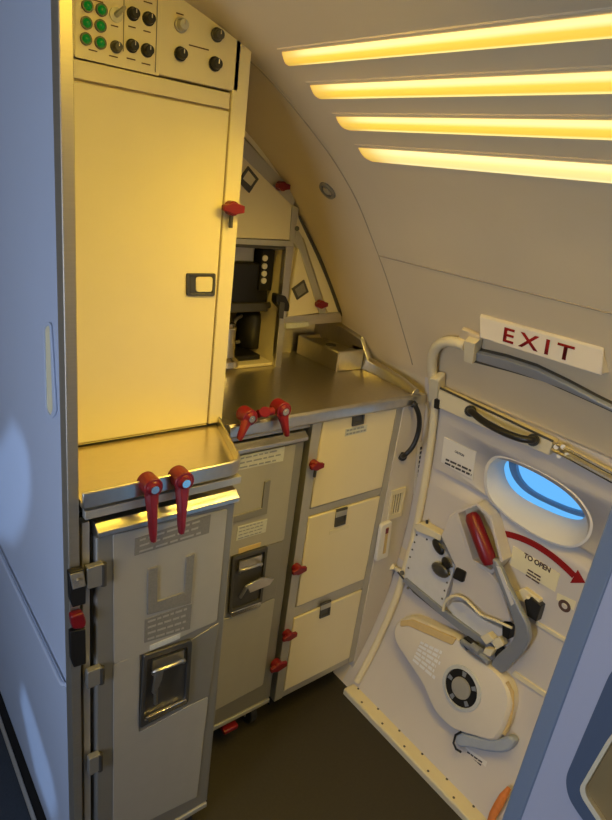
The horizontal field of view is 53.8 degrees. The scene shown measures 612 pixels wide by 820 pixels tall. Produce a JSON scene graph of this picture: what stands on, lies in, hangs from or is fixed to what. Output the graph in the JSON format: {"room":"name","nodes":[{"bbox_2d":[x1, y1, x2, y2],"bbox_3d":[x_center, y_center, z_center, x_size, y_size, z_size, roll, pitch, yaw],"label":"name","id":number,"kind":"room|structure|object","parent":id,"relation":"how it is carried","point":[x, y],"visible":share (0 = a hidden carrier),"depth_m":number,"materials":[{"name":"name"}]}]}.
{"room":"aircraft cabin","nodes":[
{"label":"aircraft cabin","id":0,"kind":"room"},
{"bbox_2d":[0,0,68,819],"bbox_3d":[-0.864,-0.005,1.601,0.010,1.955,1.470,-9,27,-37],"label":"wall","id":1,"kind":"structure","parent":0,"point":[31,522],"depth_m":1.17,"materials":[{"name":"white plastic"}]},
{"bbox_2d":[0,716,36,819],"bbox_3d":[-1.010,0.901,1.929,0.010,0.009,1.470,-9,27,-37],"label":"trim","id":2,"kind":"structure","parent":1,"relation":"attached to","point":[16,768],"depth_m":1.69,"materials":[{"name":"metal"}]},
{"bbox_2d":[0,692,46,819],"bbox_3d":[-0.998,0.900,1.939,0.022,0.004,1.470,-9,27,-37],"label":"trim","id":3,"kind":"structure","parent":1,"relation":"attached to","point":[29,785],"depth_m":1.72,"materials":[{"name":"black rubber"}]},
{"bbox_2d":[0,550,65,686],"bbox_3d":[-0.862,0.336,1.653,0.015,0.009,1.241,-9,27,-37],"label":"rail","id":4,"kind":"object","parent":1,"relation":"attached to","point":[61,682],"visible":0.91,"depth_m":1.35,"materials":[{"name":"blue metal"}]},
{"bbox_2d":[41,322,56,417],"bbox_3d":[-0.435,-0.067,1.023,0.004,0.174,0.070,-9,27,-37],"label":"handle","id":5,"kind":"object","parent":1,"relation":"attached to","point":[48,364],"visible":1,"depth_m":1.02,"materials":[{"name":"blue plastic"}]},
{"bbox_2d":[45,326,52,413],"bbox_3d":[-0.442,-0.067,1.033,0.001,0.164,0.040,-9,27,-37],"label":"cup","id":6,"kind":"object","parent":5,"relation":"on","point":[48,329],"depth_m":1.03,"materials":[{"name":"beige metal"}]},
{"bbox_2d":[51,0,81,819],"bbox_3d":[-0.421,0.254,1.081,0.020,1.955,0.032,-9,27,-37],"label":"trim","id":7,"kind":"structure","parent":1,"relation":"attached to","point":[61,10],"depth_m":0.92,"materials":[{"name":"metal"}]},
{"bbox_2d":[67,566,85,666],"bbox_3d":[-0.420,0.386,1.110,0.030,0.222,0.021,-9,27,-37],"label":"latch","id":8,"kind":"object","parent":1,"relation":"attached to","point":[76,583],"visible":1,"depth_m":1.10,"materials":[{"name":"black plastic"}]},
{"bbox_2d":[79,517,90,819],"bbox_3d":[-0.460,0.676,1.259,0.014,1.037,0.020,-9,27,-37],"label":"trim","id":9,"kind":"structure","parent":1,"relation":"attached to","point":[84,557],"depth_m":1.21,"materials":[{"name":"metal"}]},
{"bbox_2d":[73,0,250,444],"bbox_3d":[-0.516,-0.454,1.402,0.400,0.834,0.758,-9,27,-37],"label":"upper cabinet","id":10,"kind":"object","parent":1,"relation":"attached to","point":[158,160],"depth_m":1.15,"materials":[{"name":"white plastic"}]},
{"bbox_2d":[82,34,90,43],"bbox_3d":[-0.352,-0.595,0.967,0.015,0.015,0.012,-9,27,-37],"label":"lamp","id":11,"kind":"object","parent":10,"relation":"attached to","point":[86,38],"depth_m":0.96,"materials":[{"name":"green plastic"}]},
{"bbox_2d":[83,18,90,27],"bbox_3d":[-0.349,-0.616,0.960,0.015,0.015,0.012,-9,27,-37],"label":"lamp","id":12,"kind":"object","parent":10,"relation":"on","point":[86,21],"depth_m":0.96,"materials":[{"name":"green plastic"}]},
{"bbox_2d":[84,0,91,10],"bbox_3d":[-0.344,-0.638,0.952,0.015,0.015,0.012,-9,27,-37],"label":"lamp","id":13,"kind":"object","parent":10,"relation":"on","point":[87,3],"depth_m":0.95,"materials":[{"name":"green plastic"}]},
{"bbox_2d":[97,38,104,47],"bbox_3d":[-0.334,-0.598,0.982,0.016,0.016,0.012,-9,27,-37],"label":"lamp","id":14,"kind":"object","parent":10,"relation":"attached to","point":[100,41],"depth_m":0.98,"materials":[{"name":"green plastic"}]},
{"bbox_2d":[97,21,104,30],"bbox_3d":[-0.331,-0.620,0.973,0.016,0.016,0.012,-9,27,-37],"label":"lamp","id":15,"kind":"object","parent":10,"relation":"on","point":[100,24],"depth_m":0.97,"materials":[{"name":"green plastic"}]},
{"bbox_2d":[98,4,105,14],"bbox_3d":[-0.327,-0.641,0.966,0.015,0.015,0.012,-9,27,-37],"label":"lamp","id":16,"kind":"object","parent":10,"relation":"on","point":[101,7],"depth_m":0.96,"materials":[{"name":"green plastic"}]},
{"bbox_2d":[78,417,240,542],"bbox_3d":[-0.284,0.130,1.218,0.391,0.123,0.256,-9,27,-37],"label":"steel shelf","id":17,"kind":"object","parent":10,"relation":"attached to","point":[148,471],"visible":1,"depth_m":1.17,"materials":[{"name":"metal"}]},
{"bbox_2d":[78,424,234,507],"bbox_3d":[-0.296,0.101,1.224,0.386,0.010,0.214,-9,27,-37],"label":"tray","id":18,"kind":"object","parent":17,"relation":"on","point":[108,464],"depth_m":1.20,"materials":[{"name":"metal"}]},
{"bbox_2d":[0,672,461,819],"bbox_3d":[-0.485,1.438,0.795,2.735,0.050,5.700,-9,27,-37],"label":"floor","id":19,"kind":"structure","parent":0,"point":[310,753],"depth_m":1.81,"materials":[{"name":"brown carpet"}]},
{"bbox_2d":[78,431,239,819],"bbox_3d":[-0.509,0.559,1.548,0.315,1.034,0.650,-9,27,-37],"label":"trolley","id":20,"kind":"object","parent":19,"relation":"on","point":[157,609],"visible":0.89,"depth_m":1.27,"materials":[{"name":"metal"}]},
{"bbox_2d":[147,608,186,639],"bbox_3d":[-0.290,0.449,1.260,0.088,0.056,0.001,-9,27,-37],"label":"print","id":21,"kind":"object","parent":20,"relation":"on","point":[168,624],"depth_m":1.26},
{"bbox_2d":[139,520,200,552],"bbox_3d":[-0.263,0.246,1.181,0.131,0.036,0.001,-9,27,-37],"label":"print","id":22,"kind":"object","parent":20,"relation":"attached to","point":[168,537],"depth_m":1.18},
{"bbox_2d":[167,425,307,734],"bbox_3d":[-0.358,0.448,1.890,0.296,1.034,0.650,-9,27,-37],"label":"trolley","id":23,"kind":"object","parent":19,"relation":"on","point":[270,465],"visible":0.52,"depth_m":1.66,"materials":[{"name":"metal"}]},
{"bbox_2d":[238,521,262,538],"bbox_3d":[-0.145,0.316,1.586,0.076,0.034,0.001,-9,27,-37],"label":"print","id":24,"kind":"object","parent":23,"relation":"attached to","point":[246,529],"depth_m":1.58,"materials":[{"name":"white paper"}]},
{"bbox_2d":[239,450,280,468],"bbox_3d":[-0.114,0.123,1.516,0.124,0.031,0.001,-9,27,-37],"label":"print","id":25,"kind":"object","parent":23,"relation":"attached to","point":[258,459],"depth_m":1.52,"materials":[{"name":"grey paint"}]},
{"bbox_2d":[268,408,402,704],"bbox_3d":[-0.072,0.406,2.025,0.394,1.088,0.522,-9,27,-37],"label":"base cabinet","id":26,"kind":"object","parent":19,"relation":"on","point":[346,463],"visible":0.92,"depth_m":1.83,"materials":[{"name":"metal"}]},
{"bbox_2d":[206,322,421,441],"bbox_3d":[-0.069,-0.141,1.747,0.726,0.220,0.574,-9,27,-37],"label":"countertop","id":27,"kind":"structure","parent":26,"relation":"on","point":[299,393],"depth_m":1.72,"materials":[{"name":"metal"}]},
{"bbox_2d":[228,243,293,369],"bbox_3d":[-0.340,-0.361,1.859,0.387,0.381,0.439,-9,27,-37],"label":"bay","id":28,"kind":"object","parent":27,"relation":"on","point":[272,330],"visible":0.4,"depth_m":1.84,"materials":[{"name":"metal"}]},
{"bbox_2d":[226,321,238,369],"bbox_3d":[-0.240,-0.200,1.767,0.100,0.140,0.100,-9,27,-37],"label":"jug","id":29,"kind":"object","parent":28,"relation":"on","point":[232,362],"visible":0.36,"depth_m":1.75,"materials":[{"name":"silver metal"}]},
{"bbox_2d":[232,312,260,348],"bbox_3d":[-0.193,-0.269,1.932,0.140,0.129,0.100,-9,27,-37],"label":"server","id":30,"kind":"object","parent":28,"relation":"on","point":[248,324],"visible":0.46,"depth_m":1.90,"materials":[{"name":"black plastic"}]},
{"bbox_2d":[228,356,271,369],"bbox_3d":[-0.371,-0.193,1.915,0.363,0.010,0.410,-9,27,-37],"label":"tray","id":31,"kind":"object","parent":28,"relation":"on","point":[264,360],"depth_m":1.86,"materials":[{"name":"beige laminate"}]},
{"bbox_2d":[230,247,274,360],"bbox_3d":[-0.306,-0.357,1.870,0.372,0.342,0.318,-9,27,-37],"label":"coffee maker","id":32,"kind":"object","parent":28,"relation":"in","point":[253,267],"visible":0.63,"depth_m":1.78,"materials":[{"name":"black plastic"}]},
{"bbox_2d":[271,293,288,318],"bbox_3d":[-0.075,-0.308,1.782,0.052,0.073,0.030,-9,27,-37],"label":"bay latch","id":33,"kind":"object","parent":28,"relation":"attached to","point":[280,301],"visible":1,"depth_m":1.77,"materials":[{"name":"black plastic"}]},
{"bbox_2d":[297,333,363,371],"bbox_3d":[0.077,-0.193,1.994,0.112,0.065,0.213,-9,27,-37],"label":"box","id":34,"kind":"object","parent":27,"relation":"in","point":[337,357],"visible":0.83,"depth_m":1.95,"materials":[{"name":"metal"}]},
{"bbox_2d":[346,426,365,434],"bbox_3d":[0.142,0.058,1.696,0.074,0.018,0.001,-9,27,-37],"label":"print","id":35,"kind":"object","parent":26,"relation":"attached to","point":[350,430],"depth_m":1.70,"materials":[{"name":"grey paint"}]},
{"bbox_2d":[333,357,424,680],"bbox_3d":[-0.109,0.214,2.459,0.190,1.146,1.325,-9,27,-37],"label":"wall","id":36,"kind":"structure","parent":0,"point":[419,383],"depth_m":1.92,"materials":[{"name":"white plastic"}]},
{"bbox_2d":[398,401,421,460],"bbox_3d":[0.314,0.067,1.825,0.044,0.209,0.056,-9,27,-37],"label":"handle","id":37,"kind":"object","parent":36,"relation":"attached to","point":[403,456],"visible":0.88,"depth_m":1.81,"materials":[{"name":"black plastic"}]},
{"bbox_2d":[343,684,486,819],"bbox_3d":[0.660,1.272,1.529,0.060,0.028,1.668,-9,27,-37],"label":"sill","id":38,"kind":"structure","parent":36,"relation":"attached to","point":[428,771],"depth_m":1.88,"materials":[{"name":"beige paint"}]},
{"bbox_2d":[487,786,510,819],"bbox_3d":[0.537,1.106,1.686,0.069,0.107,0.024,-13,29,-43],"label":"strap","id":39,"kind":"object","parent":38,"relation":"on","point":[501,799],"visible":1,"depth_m":1.68,"materials":[{"name":"orange fabric"}]},
{"bbox_2d":[349,391,425,666],"bbox_3d":[0.268,0.451,2.031,0.135,1.085,0.040,-9,27,-37],"label":"wall","id":40,"kind":"structure","parent":0,"point":[402,474],"depth_m":2.00,"materials":[{"name":"paint"}]},
{"bbox_2d":[374,520,391,560],"bbox_3d":[0.254,0.425,1.966,0.060,0.143,0.017,-9,27,-37],"label":"module","id":41,"kind":"object","parent":40,"relation":"attached to","point":[384,531],"visible":1,"depth_m":1.96,"materials":[{"name":"white plastic"}]},
{"bbox_2d":[342,377,439,686],"bbox_3d":[0.293,0.441,1.988,0.190,1.140,0.065,-9,27,-37],"label":"trim","id":42,"kind":"structure","parent":40,"relation":"attached to","point":[348,680],"depth_m":2.07,"materials":[{"name":"paint"}]},
{"bbox_2d":[387,487,405,519],"bbox_3d":[0.291,0.301,1.943,0.072,0.109,0.006,-9,27,-37],"label":"air vent","id":43,"kind":"object","parent":40,"relation":"in","point":[397,496],"visible":1,"depth_m":1.94,"materials":[{"name":"beige paint"}]},
{"bbox_2d":[413,441,422,493],"bbox_3d":[0.368,0.187,1.953,0.072,0.196,0.002,-9,27,-37],"label":"placard","id":44,"kind":"object","parent":40,"relation":"attached to","point":[419,445],"visible":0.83,"depth_m":1.93,"materials":[{"name":"white plastic"}]},
{"bbox_2d":[428,372,444,402],"bbox_3d":[0.383,-0.065,1.771,0.043,0.115,0.108,15,22,20],"label":"trim","id":45,"kind":"structure","parent":40,"relation":"attached to","point":[437,381],"depth_m":1.74,"materials":[{"name":"beige paint"}]},
{"bbox_2d":[184,0,611,164],"bbox_3d":[-0.111,-0.134,-0.232,2.378,0.285,4.900,-9,27,-37],"label":"ceiling","id":46,"kind":"structure","parent":0,"point":[263,27],"depth_m":0.96,"materials":[{"name":"white plastic"}]},
{"bbox_2d":[277,7,611,67],"bbox_3d":[0.503,-0.329,0.471,0.047,0.023,1.812,-9,27,-37],"label":"recessed light","id":47,"kind":"object","parent":46,"relation":"in","point":[592,29],"visible":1,"depth_m":0.80,"materials":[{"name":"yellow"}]},
{"bbox_2d":[305,65,611,100],"bbox_3d":[0.563,-0.300,0.531,0.044,0.028,1.804,-9,27,-37],"label":"recessed light","id":48,"kind":"object","parent":46,"relation":"in","point":[596,83],"visible":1,"depth_m":0.88,"materials":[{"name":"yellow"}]},
{"bbox_2d":[332,113,611,142],"bbox_3d":[0.613,-0.267,0.589,0.043,0.030,1.800,-9,27,-37],"label":"recessed light","id":49,"kind":"object","parent":46,"relation":"in","point":[585,128],"visible":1,"depth_m":0.96,"materials":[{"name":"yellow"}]},
{"bbox_2d":[354,144,611,184],"bbox_3d":[0.664,-0.230,0.651,0.042,0.033,1.801,-9,27,-37],"label":"recessed light","id":50,"kind":"object","parent":46,"relation":"in","point":[584,172],"visible":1,"depth_m":1.03,"materials":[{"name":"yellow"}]},
{"bbox_2d":[263,152,611,457],"bbox_3d":[0.938,0.075,0.770,0.457,0.586,4.900,-9,27,-37],"label":"wall","id":51,"kind":"structure","parent":0,"point":[549,238],"depth_m":1.38,"materials":[{"name":"white plastic"}]},
{"bbox_2d":[236,131,298,246],"bbox_3d":[-0.297,-0.715,1.721,0.396,0.404,0.486,-9,27,-37],"label":"locker","id":52,"kind":"object","parent":51,"relation":"attached to","point":[269,218],"visible":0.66,"depth_m":1.64,"materials":[{"name":"white plastic"}]},
{"bbox_2d":[282,324,314,352],"bbox_3d":[-0.053,-0.275,2.024,0.245,0.165,0.015,-9,27,-37],"label":"backsplash","id":53,"kind":"structure","parent":51,"relation":"attached to","point":[291,335],"depth_m":2.04,"materials":[{"name":"metal"}]},
{"bbox_2d":[284,215,341,328],"bbox_3d":[0.012,-0.438,1.883,0.238,0.339,0.148,-9,27,-37],"label":"locker","id":54,"kind":"object","parent":51,"relation":"attached to","point":[312,299],"visible":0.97,"depth_m":1.84,"materials":[{"name":"white plastic"}]},
{"bbox_2d":[250,61,412,364],"bbox_3d":[0.094,-0.418,1.498,0.701,0.703,0.004,-9,27,-37],"label":"trim","id":55,"kind":"structure","parent":51,"relation":"attached to","point":[251,62],"depth_m":1.45,"materials":[{"name":"beige plastic"}]},
{"bbox_2d":[319,182,335,198],"bbox_3d":[0.054,-0.558,1.534,0.040,0.040,0.052,-9,27,-37],"label":"air vent","id":56,"kind":"object","parent":55,"relation":"attached to","point":[327,190],"visible":1,"depth_m":1.53,"materials":[{"name":"metal"}]},
{"bbox_2d":[427,336,482,383],"bbox_3d":[0.381,-0.107,1.649,0.095,0.267,0.291,5,21,-7],"label":"trim","id":57,"kind":"structure","parent":51,"relation":"attached to","point":[470,346],"depth_m":1.55,"materials":[{"name":"beige paint"}]},
{"bbox_2d":[459,327,479,339],"bbox_3d":[0.413,-0.182,1.515,0.034,0.044,0.073,-9,27,-37],"label":"trim","id":58,"kind":"structure","parent":51,"relation":"attached to","point":[465,332],"depth_m":1.50,"materials":[{"name":"white plastic"}]},
{"bbox_2d":[358,387,611,819],"bbox_3d":[0.776,0.689,1.497,0.262,1.143,1.395,-9,27,-37],"label":"door","id":59,"kind":"structure","parent":51,"relation":"in","point":[551,493],"depth_m":1.71,"materials":[{"name":"paint"}]},
{"bbox_2d":[395,615,518,752],"bbox_3d":[0.446,0.839,1.869,0.126,0.285,0.485,-9,27,-37],"label":"cover","id":60,"kind":"object","parent":59,"relation":"attached to","point":[477,700],"visible":1,"depth_m":1.81,"materials":[{"name":"white plastic"}]},
{"bbox_2d":[412,641,441,678],"bbox_3d":[0.387,0.782,1.908,0.022,0.094,0.093,-9,27,-37],"label":"print","id":61,"kind":"object","parent":60,"relation":"attached to","point":[426,655],"depth_m":1.91,"materials":[{"name":"white paint"}]},
{"bbox_2d":[445,459,471,474],"bbox_3d":[0.452,0.169,1.793,0.003,0.025,0.100,-9,27,-37],"label":"print","id":62,"kind":"object","parent":59,"relation":"attached to","point":[457,466],"depth_m":1.79,"materials":[{"name":"grey"}]},
{"bbox_2d":[389,500,544,672],"bbox_3d":[0.461,0.472,1.833,0.094,0.460,0.555,-9,27,-37],"label":"mechanism","id":63,"kind":"object","parent":59,"relation":"attached to","point":[475,551],"visible":1,"depth_m":1.78,"materials":[{"name":"grey paint"}]},
{"bbox_2d":[467,751,481,765],"bbox_3d":[0.500,1.037,1.795,0.005,0.021,0.052,-11,28,-40],"label":"print","id":64,"kind":"object","parent":59,"relation":"on","point":[474,758],"depth_m":1.79,"materials":[{"name":"grey"}]},
{"bbox_2d":[526,569,540,583],"bbox_3d":[0.631,0.462,1.674,0.002,0.025,0.044,-9,27,-37],"label":"print","id":65,"kind":"object","parent":59,"relation":"attached to","point":[533,576],"depth_m":1.67,"materials":[{"name":"brown"}]},
{"bbox_2d":[379,255,611,314],"bbox_3d":[0.725,-0.095,0.963,0.004,0.004,1.755,-9,27,-37],"label":"trim","id":66,"kind":"structure","parent":51,"relation":"attached to","point":[379,255],"depth_m":1.31,"materials":[{"name":"beige plastic"}]},
{"bbox_2d":[474,348,611,411],"bbox_3d":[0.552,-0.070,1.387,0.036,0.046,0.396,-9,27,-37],"label":"trim","id":67,"kind":"structure","parent":51,"relation":"attached to","point":[499,361],"depth_m":1.39,"materials":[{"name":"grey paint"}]},
{"bbox_2d":[480,314,608,374],"bbox_3d":[0.544,-0.164,1.359,0.108,0.079,0.321,-9,27,-37],"label":"exit sign","id":68,"kind":"object","parent":51,"relation":"attached to","point":[588,357],"visible":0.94,"depth_m":1.31,"materials":[{"name":"white plastic"}]},
{"bbox_2d":[521,574,611,819],"bbox_3d":[0.769,0.757,0.349,0.035,1.840,1.425,-9,27,-37],"label":"wall partition","id":69,"kind":"structure","parent":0,"point":[549,799],"depth_m":0.79,"materials":[{"name":"grey plastic"}]},
{"bbox_2d":[502,507,611,819],"bbox_3d":[0.330,0.501,0.862,0.038,1.840,0.028,-9,27,-37],"label":"trim","id":70,"kind":"structure","parent":69,"relation":"attached to","point":[600,571],"depth_m":0.79,"materials":[{"name":"blue"}]},
{"bbox_2d":[566,672,611,819],"bbox_3d":[0.430,0.396,0.670,0.011,0.506,0.222,-9,27,-37],"label":"framed panel","id":71,"kind":"object","parent":69,"relation":"attached to","point":[589,775],"visible":1,"depth_m":0.76,"materials":[{"name":"blue grey paint"},{"name":"cream trim"},{"name":"taupe panel laminate"}]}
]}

